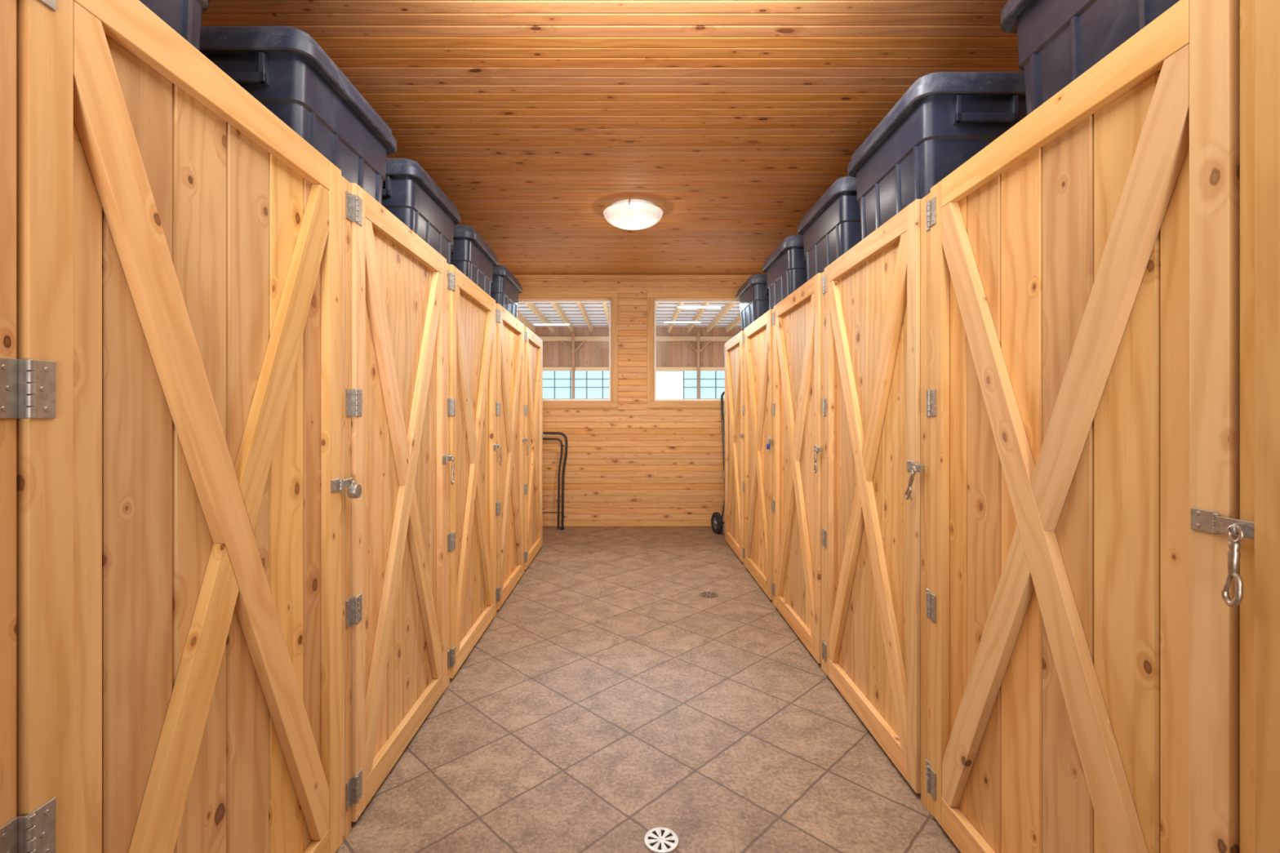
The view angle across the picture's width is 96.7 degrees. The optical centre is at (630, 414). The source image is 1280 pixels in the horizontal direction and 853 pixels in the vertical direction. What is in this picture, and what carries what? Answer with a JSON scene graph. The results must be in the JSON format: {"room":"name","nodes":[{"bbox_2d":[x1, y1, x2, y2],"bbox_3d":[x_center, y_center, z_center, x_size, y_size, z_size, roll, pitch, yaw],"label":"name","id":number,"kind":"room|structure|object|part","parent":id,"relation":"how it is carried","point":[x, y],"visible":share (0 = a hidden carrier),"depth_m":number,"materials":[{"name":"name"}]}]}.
{"room":"farm building","nodes":[
{"label":"farm building","id":0,"kind":"room"},
{"bbox_2d":[200,0,1023,275],"bbox_3d":[0.050,-1.710,2.225,4.200,0.060,9.450,0,0,0],"label":"ceiling","id":1,"kind":"structure","parent":0,"point":[733,118],"depth_m":3.02,"materials":[{"name":"brown wood"}]},
{"bbox_2d":[603,199,662,230],"bbox_3d":[0.020,-1.602,4.616,0.486,0.154,0.494,0,0,0],"label":"ceiling lamp","id":2,"kind":"object","parent":1,"relation":"attached to","point":[626,214],"visible":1,"depth_m":4.48,"materials":[{"name":"white glass"}]},
{"bbox_2d":[517,302,741,324],"bbox_3d":[0.000,-3.425,14.600,22.000,0.050,15.200,0,0,0],"label":"ceiling","id":3,"kind":"structure","parent":0,"point":[519,305],"depth_m":18.91,"materials":[{"name":"metal"}]},
{"bbox_2d":[516,311,535,332],"bbox_3d":[-3.710,-3.257,14.665,0.100,0.195,14.430,0,0,0],"label":"roof beam","id":4,"kind":"structure","parent":3,"relation":"attached to","point":[519,316],"depth_m":19.91,"materials":[{"name":"beige wood"}]},
{"bbox_2d":[524,302,555,332],"bbox_3d":[-2.970,-3.257,14.665,0.100,0.195,14.430,0,0,0],"label":"roof beam","id":5,"kind":"structure","parent":3,"relation":"attached to","point":[531,305],"depth_m":18.30,"materials":[{"name":"beige wood"}]},
{"bbox_2d":[532,323,570,325],"bbox_3d":[-2.750,-3.255,19.800,1.320,0.290,0.140,0,0,0],"label":"strip light","id":6,"kind":"object","parent":3,"relation":"hanging from","point":[535,324],"visible":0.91,"depth_m":19.75,"materials":[{"name":"white plastic"}]},
{"bbox_2d":[550,302,573,332],"bbox_3d":[-2.230,-3.257,14.665,0.100,0.195,14.430,0,0,0],"label":"roof beam","id":7,"kind":"structure","parent":3,"relation":"attached to","point":[557,307],"depth_m":18.28,"materials":[{"name":"beige wood"}]},
{"bbox_2d":[576,302,593,332],"bbox_3d":[-1.490,-3.257,14.665,0.100,0.195,14.430,0,0,0],"label":"roof beam","id":8,"kind":"structure","parent":3,"relation":"attached to","point":[580,305],"depth_m":18.50,"materials":[{"name":"beige wood"}]},
{"bbox_2d":[602,302,608,327],"bbox_3d":[-0.750,-3.257,14.665,0.100,0.195,14.430,0,0,0],"label":"roof beam","id":9,"kind":"structure","parent":3,"relation":"attached to","point":[605,304],"depth_m":17.43,"materials":[{"name":"beige wood"}]},
{"bbox_2d":[517,302,741,326],"bbox_3d":[0.000,-3.380,14.840,22.000,0.039,13.680,0,0,0],"label":"trim","id":10,"kind":"structure","parent":3,"relation":"attached to","point":[518,303],"depth_m":19.16,"materials":[{"name":"white metal"}]},
{"bbox_2d":[667,302,684,332],"bbox_3d":[1.470,-3.257,14.665,0.100,0.195,14.430,0,0,0],"label":"roof beam","id":11,"kind":"structure","parent":3,"relation":"attached to","point":[677,310],"depth_m":18.34,"materials":[{"name":"beige wood"}]},
{"bbox_2d":[662,315,702,323],"bbox_3d":[1.750,-3.255,19.300,1.320,0.290,0.140,0,0,0],"label":"strip light","id":12,"kind":"object","parent":3,"relation":"hanging from","point":[667,321],"visible":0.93,"depth_m":19.25,"materials":[{"name":"white plastic"}]},
{"bbox_2d":[686,302,711,332],"bbox_3d":[2.210,-3.257,14.665,0.100,0.195,14.430,0,0,0],"label":"roof beam","id":13,"kind":"structure","parent":3,"relation":"attached to","point":[700,311],"depth_m":18.45,"materials":[{"name":"beige wood"}]},
{"bbox_2d":[676,302,721,308],"bbox_3d":[2.000,-3.255,16.600,1.320,0.290,0.140,0,0,0],"label":"strip light","id":14,"kind":"object","parent":3,"relation":"hanging from","point":[716,306],"visible":0.94,"depth_m":16.56,"materials":[{"name":"white plastic"}]},
{"bbox_2d":[706,302,737,332],"bbox_3d":[2.950,-3.257,14.665,0.100,0.195,14.430,0,0,0],"label":"roof beam","id":15,"kind":"structure","parent":3,"relation":"attached to","point":[729,305],"depth_m":18.45,"materials":[{"name":"beige wood"}]},
{"bbox_2d":[724,313,741,332],"bbox_3d":[3.690,-3.257,14.665,0.100,0.195,14.430,0,0,0],"label":"roof beam","id":16,"kind":"structure","parent":3,"relation":"attached to","point":[738,318],"depth_m":20.14,"materials":[{"name":"beige wood"}]},
{"bbox_2d":[517,279,747,526],"bbox_3d":[0.050,-0.165,6.920,4.000,3.130,0.140,0,0,0],"label":"wall","id":17,"kind":"structure","parent":0,"point":[632,464],"depth_m":6.85,"materials":[{"name":"brown wood"}]},
{"bbox_2d":[518,289,617,408],"bbox_3d":[-0.843,-0.787,6.909,1.385,1.419,0.162,0,0,0],"label":"window","id":18,"kind":"structure","parent":17,"relation":"in","point":[611,296],"depth_m":6.83,"materials":[{"name":"brown wood"}]},
{"bbox_2d":[513,275,751,279],"bbox_3d":[0.050,-1.655,6.838,3.996,0.049,0.021,0,0,0],"label":"trim","id":19,"kind":"structure","parent":17,"relation":"attached to","point":[517,277],"depth_m":6.83,"materials":[{"name":"brown wood"}]},
{"bbox_2d":[647,289,739,408],"bbox_3d":[0.886,-0.787,6.909,1.377,1.419,0.162,0,0,0],"label":"window","id":20,"kind":"structure","parent":17,"relation":"in","point":[654,296],"depth_m":6.83,"materials":[{"name":"brown wood"}]},
{"bbox_2d":[533,326,741,367],"bbox_3d":[0.000,-1.025,22.025,21.996,4.750,0.050,0,0,0],"label":"wall","id":21,"kind":"structure","parent":0,"point":[555,353],"depth_m":22.00,"materials":[{"name":"brown wood"}]},
{"bbox_2d":[542,370,608,399],"bbox_3d":[-5.035,-0.790,22.000,11.970,1.880,0.060,0,0,0],"label":"window","id":22,"kind":"structure","parent":21,"relation":"in","point":[557,384],"depth_m":22.00,"materials":[{"name":"glass"}]},
{"bbox_2d":[537,336,733,370],"bbox_3d":[0.000,-2.350,21.945,22.000,1.320,0.090,0,0,0],"label":"trim","id":23,"kind":"structure","parent":21,"relation":"attached to","point":[543,338],"depth_m":21.90,"materials":[{"name":"beige wood"}]},
{"bbox_2d":[656,371,683,399],"bbox_3d":[1.500,-0.165,22.000,1.080,3.030,0.040,0,0,0],"label":"door","id":24,"kind":"structure","parent":21,"relation":"in","point":[669,384],"depth_m":21.98,"materials":[{"name":"white"}]},
{"bbox_2d":[683,370,724,399],"bbox_3d":[6.515,-0.790,22.000,8.970,1.880,0.060,0,0,0],"label":"window","id":25,"kind":"structure","parent":21,"relation":"in","point":[712,383],"depth_m":22.00,"materials":[{"name":"glass"}]},
{"bbox_2d":[335,526,960,852],"bbox_3d":[0.050,1.380,2.225,4.200,0.060,9.450,0,0,0],"label":"floor","id":26,"kind":"structure","parent":0,"point":[606,702],"depth_m":2.41,"materials":[{"name":"tile"}]},
{"bbox_2d":[0,0,355,852],"bbox_3d":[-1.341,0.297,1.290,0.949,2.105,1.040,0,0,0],"label":"door","id":27,"kind":"structure","parent":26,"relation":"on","point":[173,483],"depth_m":1.10,"materials":[{"name":"brown wood"}]},
{"bbox_2d":[139,0,208,50],"bbox_3d":[-1.300,-1.020,1.145,0.518,0.541,0.760,0,0,0],"label":"storage tote","id":28,"kind":"object","parent":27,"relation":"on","point":[184,16],"visible":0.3,"depth_m":1.39,"materials":[{"name":"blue plastic"}]},
{"bbox_3d":[-0.931,0.286,1.303,0.016,2.079,0.911,0,0,0],"label":"door","id":29,"kind":"part","parent":27,"relation":"part of","materials":[{"name":"brown wood"}]},
{"bbox_3d":[-0.908,-0.711,1.303,0.027,0.088,0.776,0,0,0],"label":"rail","id":30,"kind":"part","parent":27,"relation":"part of","materials":[{"name":"brown wood"}]},
{"bbox_3d":[-0.908,1.280,1.303,0.027,0.095,0.776,0,0,0],"label":"rail","id":31,"kind":"part","parent":27,"relation":"part of","materials":[{"name":"brown wood"}]},
{"bbox_2d":[346,480,361,497],"bbox_3d":[-0.870,0.235,1.792,0.026,0.058,0.046,0,0,0],"label":"padlock","id":32,"kind":"object","parent":27,"relation":"attached to","point":[354,491],"visible":1,"depth_m":1.78,"materials":[{"name":"silver metal"}]},
{"bbox_2d":[344,178,454,839],"bbox_3d":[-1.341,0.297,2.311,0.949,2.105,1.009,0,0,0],"label":"door","id":33,"kind":"structure","parent":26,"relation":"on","point":[396,282],"depth_m":2.15,"materials":[{"name":"brown wood"}]},
{"bbox_2d":[199,26,396,204],"bbox_3d":[-1.310,-1.020,2.225,0.518,0.541,0.760,0,0,0],"label":"storage tote","id":34,"kind":"object","parent":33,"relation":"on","point":[284,68],"visible":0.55,"depth_m":1.92,"materials":[{"name":"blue plastic"}]},
{"bbox_3d":[-1.312,-1.138,1.873,0.230,0.097,0.033,0,0,0],"label":"handle","id":35,"kind":"part","parent":34,"relation":"part of","materials":[{"name":"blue plastic"}]},
{"bbox_3d":[-0.931,0.286,2.309,0.016,2.079,0.911,0,0,0],"label":"door","id":36,"kind":"part","parent":33,"relation":"part of","materials":[{"name":"brown wood"}]},
{"bbox_3d":[-0.908,-0.711,2.309,0.027,0.088,0.776,0,0,0],"label":"rail","id":37,"kind":"part","parent":33,"relation":"part of","materials":[{"name":"brown wood"}]},
{"bbox_3d":[-0.908,1.280,2.309,0.027,0.095,0.776,0,0,0],"label":"rail","id":38,"kind":"part","parent":33,"relation":"part of","materials":[{"name":"brown wood"}]},
{"bbox_2d":[450,457,454,484],"bbox_3d":[-0.872,0.275,2.788,0.015,0.134,0.042,0,0,-6],"label":"hook","id":39,"kind":"object","parent":33,"relation":"hanging from","point":[453,461],"visible":1,"depth_m":2.79,"materials":[{"name":"silver metal"}]},
{"bbox_2d":[447,263,501,686],"bbox_3d":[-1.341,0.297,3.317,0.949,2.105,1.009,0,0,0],"label":"door","id":40,"kind":"structure","parent":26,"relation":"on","point":[471,311],"depth_m":3.21,"materials":[{"name":"brown wood"}]},
{"bbox_2d":[381,158,461,264],"bbox_3d":[-1.310,-1.020,3.190,0.518,0.541,0.760,0,0,1],"label":"storage tote","id":41,"kind":"object","parent":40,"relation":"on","point":[409,193],"visible":0.43,"depth_m":2.94,"materials":[{"name":"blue plastic"}]},
{"bbox_3d":[-1.313,-1.138,2.838,0.230,0.097,0.033,0,0,1],"label":"handle","id":42,"kind":"part","parent":41,"relation":"part of","materials":[{"name":"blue plastic"}]},
{"bbox_3d":[-1.310,-1.239,3.190,0.518,0.103,0.760,0,0,1],"label":"lid","id":43,"kind":"part","parent":41,"relation":"part of","materials":[{"name":"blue plastic"}]},
{"bbox_3d":[-0.931,0.286,3.315,0.016,2.079,0.911,0,0,0],"label":"door","id":44,"kind":"part","parent":40,"relation":"part of","materials":[{"name":"brown wood"}]},
{"bbox_3d":[-0.908,-0.711,3.315,0.027,0.088,0.776,0,0,0],"label":"rail","id":45,"kind":"part","parent":40,"relation":"part of","materials":[{"name":"brown wood"}]},
{"bbox_3d":[-0.908,1.280,3.315,0.027,0.095,0.776,0,0,0],"label":"rail","id":46,"kind":"part","parent":40,"relation":"part of","materials":[{"name":"brown wood"}]},
{"bbox_2d":[499,445,502,465],"bbox_3d":[-0.873,0.275,3.811,0.015,0.135,0.037,0,0,-8],"label":"hook","id":47,"kind":"object","parent":40,"relation":"hanging from","point":[500,459],"visible":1,"depth_m":3.80,"materials":[{"name":"silver metal"}]},
{"bbox_2d":[495,302,528,614],"bbox_3d":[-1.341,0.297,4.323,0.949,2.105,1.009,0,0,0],"label":"door","id":48,"kind":"structure","parent":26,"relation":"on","point":[509,331],"depth_m":4.25,"materials":[{"name":"brown wood"}]},
{"bbox_2d":[450,225,497,296],"bbox_3d":[-1.310,-1.020,4.190,0.518,0.541,0.760,0,0,0],"label":"storage tote","id":49,"kind":"object","parent":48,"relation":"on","point":[471,255],"visible":0.36,"depth_m":3.93,"materials":[{"name":"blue plastic"}]},
{"bbox_3d":[-1.311,-1.138,3.838,0.230,0.097,0.033,0,0,0],"label":"handle","id":50,"kind":"part","parent":49,"relation":"part of","materials":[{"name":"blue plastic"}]},
{"bbox_3d":[-1.310,-1.239,4.190,0.518,0.103,0.760,0,0,0],"label":"lid","id":51,"kind":"part","parent":49,"relation":"part of","materials":[{"name":"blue plastic"}]},
{"bbox_3d":[-0.931,0.286,4.321,0.016,2.079,0.911,0,0,0],"label":"door","id":52,"kind":"part","parent":48,"relation":"part of","materials":[{"name":"brown wood"}]},
{"bbox_3d":[-0.908,-0.711,4.321,0.027,0.088,0.776,0,0,0],"label":"rail","id":53,"kind":"part","parent":48,"relation":"part of","materials":[{"name":"brown wood"}]},
{"bbox_3d":[-0.908,1.280,4.321,0.027,0.095,0.776,0,0,0],"label":"rail","id":54,"kind":"part","parent":48,"relation":"part of","materials":[{"name":"brown wood"}]},
{"bbox_2d":[524,326,546,572],"bbox_3d":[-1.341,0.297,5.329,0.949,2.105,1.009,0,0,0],"label":"door","id":55,"kind":"structure","parent":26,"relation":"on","point":[533,344],"depth_m":5.29,"materials":[{"name":"brown wood"}]},
{"bbox_2d":[490,264,522,318],"bbox_3d":[-1.310,-1.020,5.210,0.518,0.541,0.760,0,0,0],"label":"storage tote","id":56,"kind":"object","parent":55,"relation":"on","point":[505,288],"visible":0.35,"depth_m":4.95,"materials":[{"name":"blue plastic"}]},
{"bbox_3d":[-1.310,-1.239,5.210,0.518,0.103,0.760,0,0,0],"label":"lid","id":57,"kind":"part","parent":56,"relation":"part of","materials":[{"name":"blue plastic"}]},
{"bbox_3d":[-0.931,0.286,5.327,0.016,2.079,0.911,0,0,0],"label":"door","id":58,"kind":"part","parent":55,"relation":"part of","materials":[{"name":"brown wood"}]},
{"bbox_3d":[-0.908,-0.711,5.327,0.027,0.088,0.776,0,0,0],"label":"rail","id":59,"kind":"part","parent":55,"relation":"part of","materials":[{"name":"brown wood"}]},
{"bbox_3d":[-0.908,1.280,5.327,0.027,0.095,0.776,0,0,0],"label":"rail","id":60,"kind":"part","parent":55,"relation":"part of","materials":[{"name":"brown wood"}]},
{"bbox_2d":[542,431,567,529],"bbox_3d":[-1.005,0.779,6.673,0.526,1.145,0.108,0,0,0],"label":"rack","id":61,"kind":"object","parent":26,"relation":"on","point":[544,433],"visible":0.5,"depth_m":6.67,"materials":[{"name":"black metal"}]},
{"bbox_2d":[643,826,679,852],"bbox_3d":[0.097,1.348,1.800,0.112,0.004,0.112,0,0,0],"label":"floor drain","id":62,"kind":"object","parent":26,"relation":"on","point":[656,840],"visible":1,"depth_m":1.80,"materials":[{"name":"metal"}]},
{"bbox_2d":[699,591,718,598],"bbox_3d":[0.583,1.348,4.250,0.140,0.004,0.140,0,0,0],"label":"floor drain","id":63,"kind":"object","parent":26,"relation":"on","point":[704,594],"visible":1,"depth_m":4.25,"materials":[{"name":"metal"}]},
{"bbox_2d":[711,391,724,533],"bbox_3d":[1.242,0.542,6.430,0.570,1.637,0.453,0,0,-14],"label":"hand truck","id":64,"kind":"object","parent":26,"relation":"on","point":[717,523],"visible":0.35,"depth_m":6.46,"materials":[{"name":"metal"}]},
{"bbox_3d":[1.209,-0.100,6.561,0.360,0.355,0.030,0,-6,-14],"label":"handle","id":65,"kind":"part","parent":64,"relation":"part of","materials":[{"name":"black metal"}]},
{"bbox_3d":[1.069,0.688,6.444,0.032,1.270,0.032,0,-6,-14],"label":"rail","id":66,"kind":"part","parent":64,"relation":"part of","materials":[{"name":"metal"}]},
{"bbox_2d":[723,330,744,565],"bbox_3d":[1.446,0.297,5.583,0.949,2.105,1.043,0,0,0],"label":"door","id":67,"kind":"structure","parent":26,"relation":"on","point":[733,351],"depth_m":5.59,"materials":[{"name":"brown wood"}]},
{"bbox_3d":[1.014,-0.711,5.585,0.027,0.088,0.810,0,0,0],"label":"rail","id":68,"kind":"part","parent":67,"relation":"part of","materials":[{"name":"brown wood"}]},
{"bbox_3d":[1.014,1.280,5.585,0.027,0.095,0.810,0,0,0],"label":"rail","id":69,"kind":"part","parent":67,"relation":"part of","materials":[{"name":"brown wood"}]},
{"bbox_3d":[1.036,0.286,5.585,0.016,2.079,0.945,0,0,0],"label":"door","id":70,"kind":"part","parent":67,"relation":"part of","materials":[{"name":"brown wood"}]},
{"bbox_2d":[735,273,768,330],"bbox_3d":[1.340,-1.020,5.520,0.518,0.541,0.760,0,0,0],"label":"storage tote","id":71,"kind":"object","parent":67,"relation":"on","point":[753,295],"visible":0.42,"depth_m":5.21,"materials":[{"name":"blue plastic"}]},
{"bbox_3d":[1.340,-1.239,5.520,0.518,0.103,0.760,0,0,0],"label":"lid","id":72,"kind":"part","parent":71,"relation":"part of","materials":[{"name":"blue plastic"}]},
{"bbox_3d":[1.342,-1.138,5.168,0.230,0.097,0.033,0,0,0],"label":"handle","id":73,"kind":"part","parent":71,"relation":"part of","materials":[{"name":"black plastic"}]},
{"bbox_2d":[742,308,773,604],"bbox_3d":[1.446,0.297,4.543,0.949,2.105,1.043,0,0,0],"label":"door","id":74,"kind":"structure","parent":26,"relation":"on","point":[757,336],"depth_m":4.47,"materials":[{"name":"brown wood"}]},
{"bbox_3d":[1.014,-0.711,4.545,0.027,0.088,0.810,0,0,0],"label":"rail","id":75,"kind":"part","parent":74,"relation":"part of","materials":[{"name":"brown wood"}]},
{"bbox_3d":[1.014,1.280,4.545,0.027,0.095,0.810,0,0,0],"label":"rail","id":76,"kind":"part","parent":74,"relation":"part of","materials":[{"name":"brown wood"}]},
{"bbox_3d":[1.036,0.286,4.545,0.016,2.079,0.945,0,0,0],"label":"door","id":77,"kind":"part","parent":74,"relation":"part of","materials":[{"name":"brown wood"}]},
{"bbox_2d":[766,439,769,449],"bbox_3d":[0.977,0.212,4.039,0.019,0.071,0.042,0,0,0],"label":"padlock","id":78,"kind":"object","parent":74,"relation":"attached to","point":[767,443],"visible":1,"depth_m":4.02,"materials":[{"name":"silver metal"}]},
{"bbox_2d":[761,235,807,310],"bbox_3d":[1.350,-1.020,4.400,0.518,0.541,0.760,0,0,0],"label":"storage tote","id":79,"kind":"object","parent":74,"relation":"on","point":[785,268],"visible":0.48,"depth_m":4.14,"materials":[{"name":"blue plastic"}]},
{"bbox_3d":[1.350,-1.239,4.400,0.518,0.103,0.760,0,0,0],"label":"lid","id":80,"kind":"part","parent":79,"relation":"part of","materials":[{"name":"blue plastic"}]},
{"bbox_2d":[772,271,823,671],"bbox_3d":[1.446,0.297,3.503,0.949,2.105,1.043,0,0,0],"label":"door","id":81,"kind":"structure","parent":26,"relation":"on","point":[797,319],"depth_m":3.41,"materials":[{"name":"brown wood"}]},
{"bbox_3d":[1.014,-0.711,3.505,0.027,0.088,0.810,0,0,0],"label":"rail","id":82,"kind":"part","parent":81,"relation":"part of","materials":[{"name":"brown wood"}]},
{"bbox_3d":[1.014,1.280,3.505,0.027,0.095,0.810,0,0,0],"label":"rail","id":83,"kind":"part","parent":81,"relation":"part of","materials":[{"name":"brown wood"}]},
{"bbox_3d":[1.036,0.286,3.505,0.016,2.079,0.945,0,0,0],"label":"door","id":84,"kind":"part","parent":81,"relation":"part of","materials":[{"name":"brown wood"}]},
{"bbox_2d":[813,448,817,473],"bbox_3d":[0.976,0.245,3.006,0.015,0.135,0.037,0,0,-8],"label":"hook","id":85,"kind":"object","parent":81,"relation":"hanging from","point":[815,452],"visible":1,"depth_m":3.00,"materials":[{"name":"silver metal"}]},
{"bbox_2d":[796,175,861,280],"bbox_3d":[1.350,-1.020,3.400,0.518,0.541,0.760,0,0,-1],"label":"storage tote","id":86,"kind":"object","parent":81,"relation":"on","point":[832,226],"visible":0.34,"depth_m":3.20,"materials":[{"name":"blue plastic"}]},
{"bbox_3d":[1.350,-1.239,3.400,0.518,0.103,0.760,0,0,-1],"label":"lid","id":87,"kind":"part","parent":86,"relation":"part of","materials":[{"name":"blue plastic"}]},
{"bbox_2d":[822,195,926,808],"bbox_3d":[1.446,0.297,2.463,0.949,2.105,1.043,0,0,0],"label":"door","id":88,"kind":"structure","parent":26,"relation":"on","point":[874,400],"depth_m":2.31,"materials":[{"name":"brown wood"}]},
{"bbox_3d":[1.014,-0.711,2.465,0.027,0.088,0.810,0,0,0],"label":"rail","id":89,"kind":"part","parent":88,"relation":"part of","materials":[{"name":"brown wood"}]},
{"bbox_3d":[1.014,1.280,2.465,0.027,0.095,0.810,0,0,0],"label":"rail","id":90,"kind":"part","parent":88,"relation":"part of","materials":[{"name":"brown wood"}]},
{"bbox_3d":[1.036,0.286,2.465,0.016,2.079,0.945,0,0,0],"label":"door","id":91,"kind":"part","parent":88,"relation":"part of","materials":[{"name":"brown wood"}]},
{"bbox_2d":[904,466,915,499],"bbox_3d":[0.976,0.239,1.986,0.015,0.124,0.072,0,0,-3],"label":"hook","id":92,"kind":"object","parent":88,"relation":"hanging from","point":[907,495],"visible":1,"depth_m":1.98,"materials":[{"name":"silver metal"}]},
{"bbox_2d":[847,71,1026,239],"bbox_3d":[1.325,-1.020,2.475,0.518,0.541,0.760,0,0,0],"label":"storage tote","id":93,"kind":"object","parent":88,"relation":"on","point":[943,120],"visible":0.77,"depth_m":2.15,"materials":[{"name":"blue plastic"}]},
{"bbox_3d":[1.325,-1.239,2.475,0.518,0.103,0.760,0,0,0],"label":"lid","id":94,"kind":"part","parent":93,"relation":"part of","materials":[{"name":"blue plastic"}]},
{"bbox_3d":[1.324,-1.138,2.123,0.230,0.097,0.033,0,0,0],"label":"handle","id":95,"kind":"part","parent":93,"relation":"part of","materials":[{"name":"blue plastic"}]},
{"bbox_2d":[926,0,1279,852],"bbox_3d":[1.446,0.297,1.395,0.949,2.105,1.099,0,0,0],"label":"door","id":96,"kind":"structure","parent":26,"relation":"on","point":[1103,274],"depth_m":1.20,"materials":[{"name":"brown wood"}]},
{"bbox_3d":[1.014,1.280,1.425,0.027,0.095,0.810,0,0,0],"label":"rail","id":97,"kind":"part","parent":96,"relation":"part of","materials":[{"name":"brown wood"}]},
{"bbox_3d":[1.014,-0.711,1.425,0.027,0.088,0.810,0,0,0],"label":"rail","id":98,"kind":"part","parent":96,"relation":"part of","materials":[{"name":"brown wood"}]},
{"bbox_3d":[1.036,0.286,1.425,0.016,2.079,0.945,0,0,0],"label":"door","id":99,"kind":"part","parent":96,"relation":"part of","materials":[{"name":"brown wood"}]},
{"bbox_2d":[1000,0,1179,115],"bbox_3d":[1.380,-1.020,1.395,0.518,0.541,0.760,0,0,1],"label":"storage tote","id":100,"kind":"object","parent":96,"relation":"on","point":[1059,41],"visible":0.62,"depth_m":1.53,"materials":[{"name":"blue plastic"}]},
{"bbox_3d":[1.380,-1.239,1.395,0.518,0.103,0.760,0,0,1],"label":"lid","id":101,"kind":"part","parent":100,"relation":"part of","materials":[{"name":"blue plastic"}]},
{"bbox_2d":[1221,524,1244,607],"bbox_3d":[0.977,0.245,0.923,0.015,0.136,0.032,0,0,-11],"label":"hook","id":102,"kind":"object","parent":96,"relation":"hanging from","point":[1233,554],"visible":1,"depth_m":0.92,"materials":[{"name":"silver metal"}]},
{"bbox_3d":[0.000,1.380,14.600,22.000,0.060,15.200,0,0,0],"label":"floor","id":103,"kind":"structure","parent":0,"visible":0},
{"bbox_2d":[560,332,586,399],"bbox_3d":[-2.200,-0.900,21.849,0.980,4.500,0.099,0,0,0],"label":"wall post","id":104,"kind":"object","parent":103,"relation":"on","point":[573,351],"visible":0.73,"depth_m":21.80,"materials":[{"name":"brown wood"}]},
{"bbox_2d":[685,332,711,399],"bbox_3d":[2.600,-0.900,21.849,0.980,4.500,0.099,0,0,0],"label":"wall post","id":105,"kind":"object","parent":103,"relation":"on","point":[698,351],"visible":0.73,"depth_m":21.80,"materials":[{"name":"brown wood"}]}
]}

